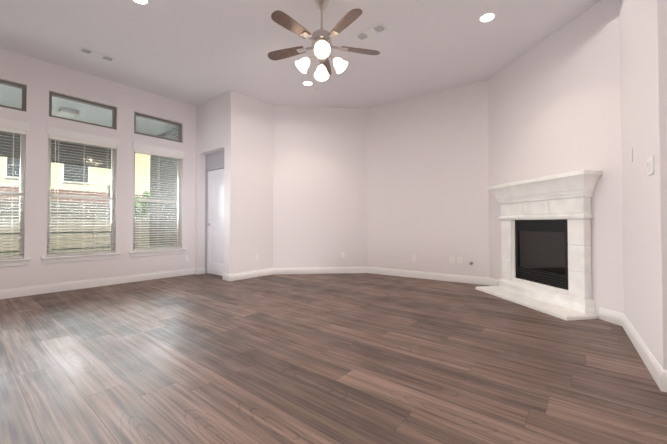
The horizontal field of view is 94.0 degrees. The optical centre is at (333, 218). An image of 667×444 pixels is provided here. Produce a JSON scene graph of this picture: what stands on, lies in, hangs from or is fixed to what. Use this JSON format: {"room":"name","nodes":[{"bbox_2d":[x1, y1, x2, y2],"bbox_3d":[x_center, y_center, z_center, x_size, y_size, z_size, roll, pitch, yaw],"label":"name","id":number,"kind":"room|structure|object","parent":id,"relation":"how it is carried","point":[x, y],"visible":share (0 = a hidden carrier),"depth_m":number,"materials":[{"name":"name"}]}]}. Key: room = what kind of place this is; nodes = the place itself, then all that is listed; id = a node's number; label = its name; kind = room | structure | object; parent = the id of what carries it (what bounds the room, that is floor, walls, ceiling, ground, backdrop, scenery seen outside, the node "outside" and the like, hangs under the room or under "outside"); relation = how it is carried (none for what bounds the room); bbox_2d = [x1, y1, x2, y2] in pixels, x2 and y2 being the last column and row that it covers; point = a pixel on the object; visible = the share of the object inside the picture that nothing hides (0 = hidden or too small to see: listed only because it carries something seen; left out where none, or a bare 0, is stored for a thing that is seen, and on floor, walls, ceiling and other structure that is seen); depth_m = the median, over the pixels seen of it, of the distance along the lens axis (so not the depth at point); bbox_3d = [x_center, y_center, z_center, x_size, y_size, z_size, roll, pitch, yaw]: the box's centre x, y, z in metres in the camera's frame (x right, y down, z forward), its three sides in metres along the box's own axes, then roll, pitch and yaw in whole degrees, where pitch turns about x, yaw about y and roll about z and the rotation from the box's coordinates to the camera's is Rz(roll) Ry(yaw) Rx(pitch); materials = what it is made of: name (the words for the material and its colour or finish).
{"room":"living room","nodes":[
{"label":"living room","id":0,"kind":"room"},
{"bbox_2d":[0,48,195,289],"bbox_3d":[-5.121,-0.637,3.897,0.150,3.520,7.190,-1,-1,39],"label":"wall","id":1,"kind":"structure","parent":0,"point":[39,79],"depth_m":5.16,"materials":[{"name":"paint"}]},
{"bbox_2d":[0,79,25,111],"bbox_3d":[-4.849,-1.762,4.274,0.080,0.400,0.890,-1,-1,39],"label":"window","id":2,"kind":"structure","parent":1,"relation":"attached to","point":[18,86],"depth_m":4.54,"materials":[{"name":"clear glass"}]},
{"bbox_2d":[0,118,30,266],"bbox_3d":[-4.811,-0.357,4.221,0.187,2.079,1.020,-1,-1,39],"label":"window","id":3,"kind":"structure","parent":1,"relation":"in","point":[8,126],"depth_m":4.49,"materials":[{"name":"plastic"}]},
{"bbox_2d":[41,126,120,263],"bbox_3d":[-4.097,-0.342,5.102,0.187,2.079,1.018,-1,-1,39],"label":"window","id":4,"kind":"structure","parent":1,"relation":"in","point":[76,137],"depth_m":5.07,"materials":[{"name":"plastic"}]},
{"bbox_2d":[49,91,115,129],"bbox_3d":[-4.135,-1.747,5.155,0.080,0.400,0.888,-1,-1,39],"label":"window","id":5,"kind":"structure","parent":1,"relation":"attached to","point":[86,102],"depth_m":5.12,"materials":[{"name":"clear glass"}]},
{"bbox_2d":[129,142,185,256],"bbox_3d":[-3.373,-0.328,5.995,0.187,2.079,1.009,-1,-1,39],"label":"window","id":6,"kind":"structure","parent":1,"relation":"in","point":[156,151],"depth_m":5.99,"materials":[{"name":"plastic"}]},
{"bbox_2d":[134,112,181,142],"bbox_3d":[-3.411,-1.733,6.048,0.080,0.400,0.879,-1,-1,39],"label":"window","id":7,"kind":"structure","parent":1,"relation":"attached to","point":[179,125],"depth_m":6.01,"materials":[{"name":"clear glass"}]},
{"bbox_2d":[0,267,666,391],"bbox_3d":[-1.453,1.035,2.541,7.222,0.132,9.445,-1,-1,39],"label":"baseboard","id":8,"kind":"structure","parent":1,"relation":"attached to","point":[658,373],"depth_m":5.38,"materials":[{"name":"paint"}]},
{"bbox_2d":[195,90,230,273],"bbox_3d":[-2.402,-0.100,6.217,1.440,4.520,0.150,-1,-1,39],"label":"wall","id":9,"kind":"structure","parent":0,"point":[213,125],"depth_m":6.17,"materials":[{"name":"paint"}]},
{"bbox_2d":[206,168,223,275],"bbox_3d":[-2.320,0.082,6.292,0.906,2.144,0.094,-1,-1,39],"label":"door","id":10,"kind":"structure","parent":9,"relation":"in","point":[215,237],"depth_m":6.38,"materials":[{"name":"paint"}]},
{"bbox_2d":[205,150,223,272],"bbox_3d":[-2.080,0.294,6.727,1.290,3.750,1.060,-1,-1,39],"label":"wall","id":11,"kind":"structure","parent":0,"point":[214,161],"depth_m":6.52,"materials":[{"name":"white paint"}]},
{"bbox_2d":[0,0,600,108],"bbox_3d":[-0.326,-2.492,1.783,10.300,0.120,9.900,-1,-1,39],"label":"ceiling","id":12,"kind":"structure","parent":0,"point":[195,52],"depth_m":4.24,"materials":[{"name":"paint"}]},
{"bbox_2d":[79,47,114,62],"bbox_3d":[-3.451,-2.383,4.548,0.170,0.007,0.400,-1,-1,39],"label":"ceiling vent","id":13,"kind":"object","parent":12,"relation":"in","point":[97,54],"visible":1,"depth_m":4.53,"materials":[{"name":"metal"}]},
{"bbox_2d":[131,0,149,5],"bbox_3d":[-2.131,-2.400,3.413,0.200,0.009,0.200,-1,-1,39],"label":"recessed light","id":14,"kind":"object","parent":12,"relation":"in","point":[143,2],"visible":1,"depth_m":3.46,"materials":[{"name":"paint"}]},
{"bbox_2d":[302,81,312,85],"bbox_3d":[-0.456,-2.366,5.479,0.200,0.009,0.200,-1,-1,39],"label":"recessed light","id":15,"kind":"object","parent":12,"relation":"in","point":[307,83],"visible":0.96,"depth_m":5.47,"materials":[{"name":"paint"}]},
{"bbox_2d":[268,0,379,91],"bbox_3d":[-0.169,-1.902,3.414,1.322,1.004,1.266,-1,-1,39],"label":"ceiling fan","id":16,"kind":"object","parent":12,"relation":"hanging from","point":[320,39],"visible":1,"depth_m":3.37,"materials":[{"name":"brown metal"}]},
{"bbox_2d":[354,23,387,41],"bbox_3d":[0.480,-2.391,4.013,0.400,0.007,0.170,-1,-1,39],"label":"ceiling vent","id":17,"kind":"object","parent":12,"relation":"in","point":[379,28],"visible":1,"depth_m":4.00,"materials":[{"name":"metal"}]},
{"bbox_2d":[478,12,496,22],"bbox_3d":[1.840,-2.395,3.721,0.200,0.009,0.200,-1,-1,39],"label":"recessed light","id":18,"kind":"object","parent":12,"relation":"in","point":[487,17],"visible":1,"depth_m":3.72,"materials":[{"name":"paint"}]},
{"bbox_2d":[0,273,666,443],"bbox_3d":[-0.326,1.137,1.724,10.300,0.100,9.900,-1,-1,39],"label":"floor","id":19,"kind":"structure","parent":0,"point":[336,358],"depth_m":2.28,"materials":[{"name":"brown wood"}]},
{"bbox_2d":[475,170,601,320],"bbox_3d":[2.783,0.307,4.230,0.760,1.641,1.682,0,-1,-9],"label":"fireplace","id":20,"kind":"object","parent":19,"relation":"on","point":[546,241],"visible":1,"depth_m":3.98,"materials":[{"name":"stone"}]},
{"bbox_2d":[230,0,666,369],"bbox_3d":[2.167,-0.637,3.921,8.860,3.520,3.090,-1,-1,39],"label":"wall","id":21,"kind":"structure","parent":0,"point":[396,185],"depth_m":5.42,"materials":[{"name":"paint"}]},
{"bbox_2d":[457,257,461,263],"bbox_3d":[2.257,0.760,5.564,0.078,0.125,0.016,-1,-1,39],"label":"electrical outlet","id":22,"kind":"object","parent":21,"relation":"attached to","point":[459,259],"visible":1,"depth_m":5.57,"materials":[{"name":"plastic"}]},
{"bbox_2d":[647,155,653,175],"bbox_3d":[2.221,-0.365,2.183,0.019,0.125,0.170,-1,-1,39],"label":"light switch","id":23,"kind":"object","parent":21,"relation":"attached to","point":[650,165],"visible":1,"depth_m":2.16,"materials":[{"name":"plastic"}]},
{"label":"outside","id":24,"kind":"structure","parent":0,"visible":0},
{"bbox_3d":[-22.562,1.653,18.077,44.849,0.300,60.000,-1,-1,39],"label":"ground","id":25,"kind":"structure","parent":24,"visible":0},
{"bbox_2d":[0,211,134,255],"bbox_3d":[-8.895,0.577,10.615,0.160,1.610,3.690,-1,-1,39],"label":"fence","id":26,"kind":"object","parent":25,"relation":"on","point":[69,231],"depth_m":10.54,"materials":[{"name":"brown wood"}]},
{"bbox_2d":[0,200,149,247],"bbox_3d":[-10.876,0.384,8.620,0.140,1.930,32.000,-1,-1,39],"label":"fence","id":27,"kind":"object","parent":25,"relation":"on","point":[97,208],"depth_m":11.30,"materials":[{"name":"brown wood"}]},
{"bbox_2d":[0,153,149,203],"bbox_3d":[-14.331,-2.088,14.037,7.800,7.050,29.000,-1,-1,39],"label":"house","id":28,"kind":"structure","parent":25,"relation":"on","point":[5,164],"depth_m":13.03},
{"bbox_2d":[107,184,149,221],"bbox_3d":[-6.894,0.129,10.575,1.400,2.508,1.335,-1,-1,39],"label":"tree","id":29,"kind":"object","parent":25,"relation":"on","point":[145,210],"depth_m":10.53,"materials":[{"name":"green plant"}]},
{"bbox_2d":[149,127,177,246],"bbox_3d":[-6.313,-0.580,5.269,3.428,3.750,6.880,-1,-1,39],"label":"brick column","id":30,"kind":"structure","parent":25,"relation":"on","point":[162,189],"depth_m":7.28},
{"bbox_2d":[0,84,177,168],"bbox_3d":[-6.457,-1.818,5.129,3.448,0.880,6.490,-1,-1,39],"label":"roof","id":31,"kind":"structure","parent":30,"relation":"on","point":[10,93],"depth_m":6.72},
{"bbox_2d":[58,107,78,116],"bbox_3d":[-4.941,-1.973,5.808,0.250,0.083,0.250,-1,-1,39],"label":"pendant light","id":32,"kind":"object","parent":31,"relation":"hanging from","point":[67,111],"depth_m":5.72,"materials":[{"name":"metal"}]}
]}

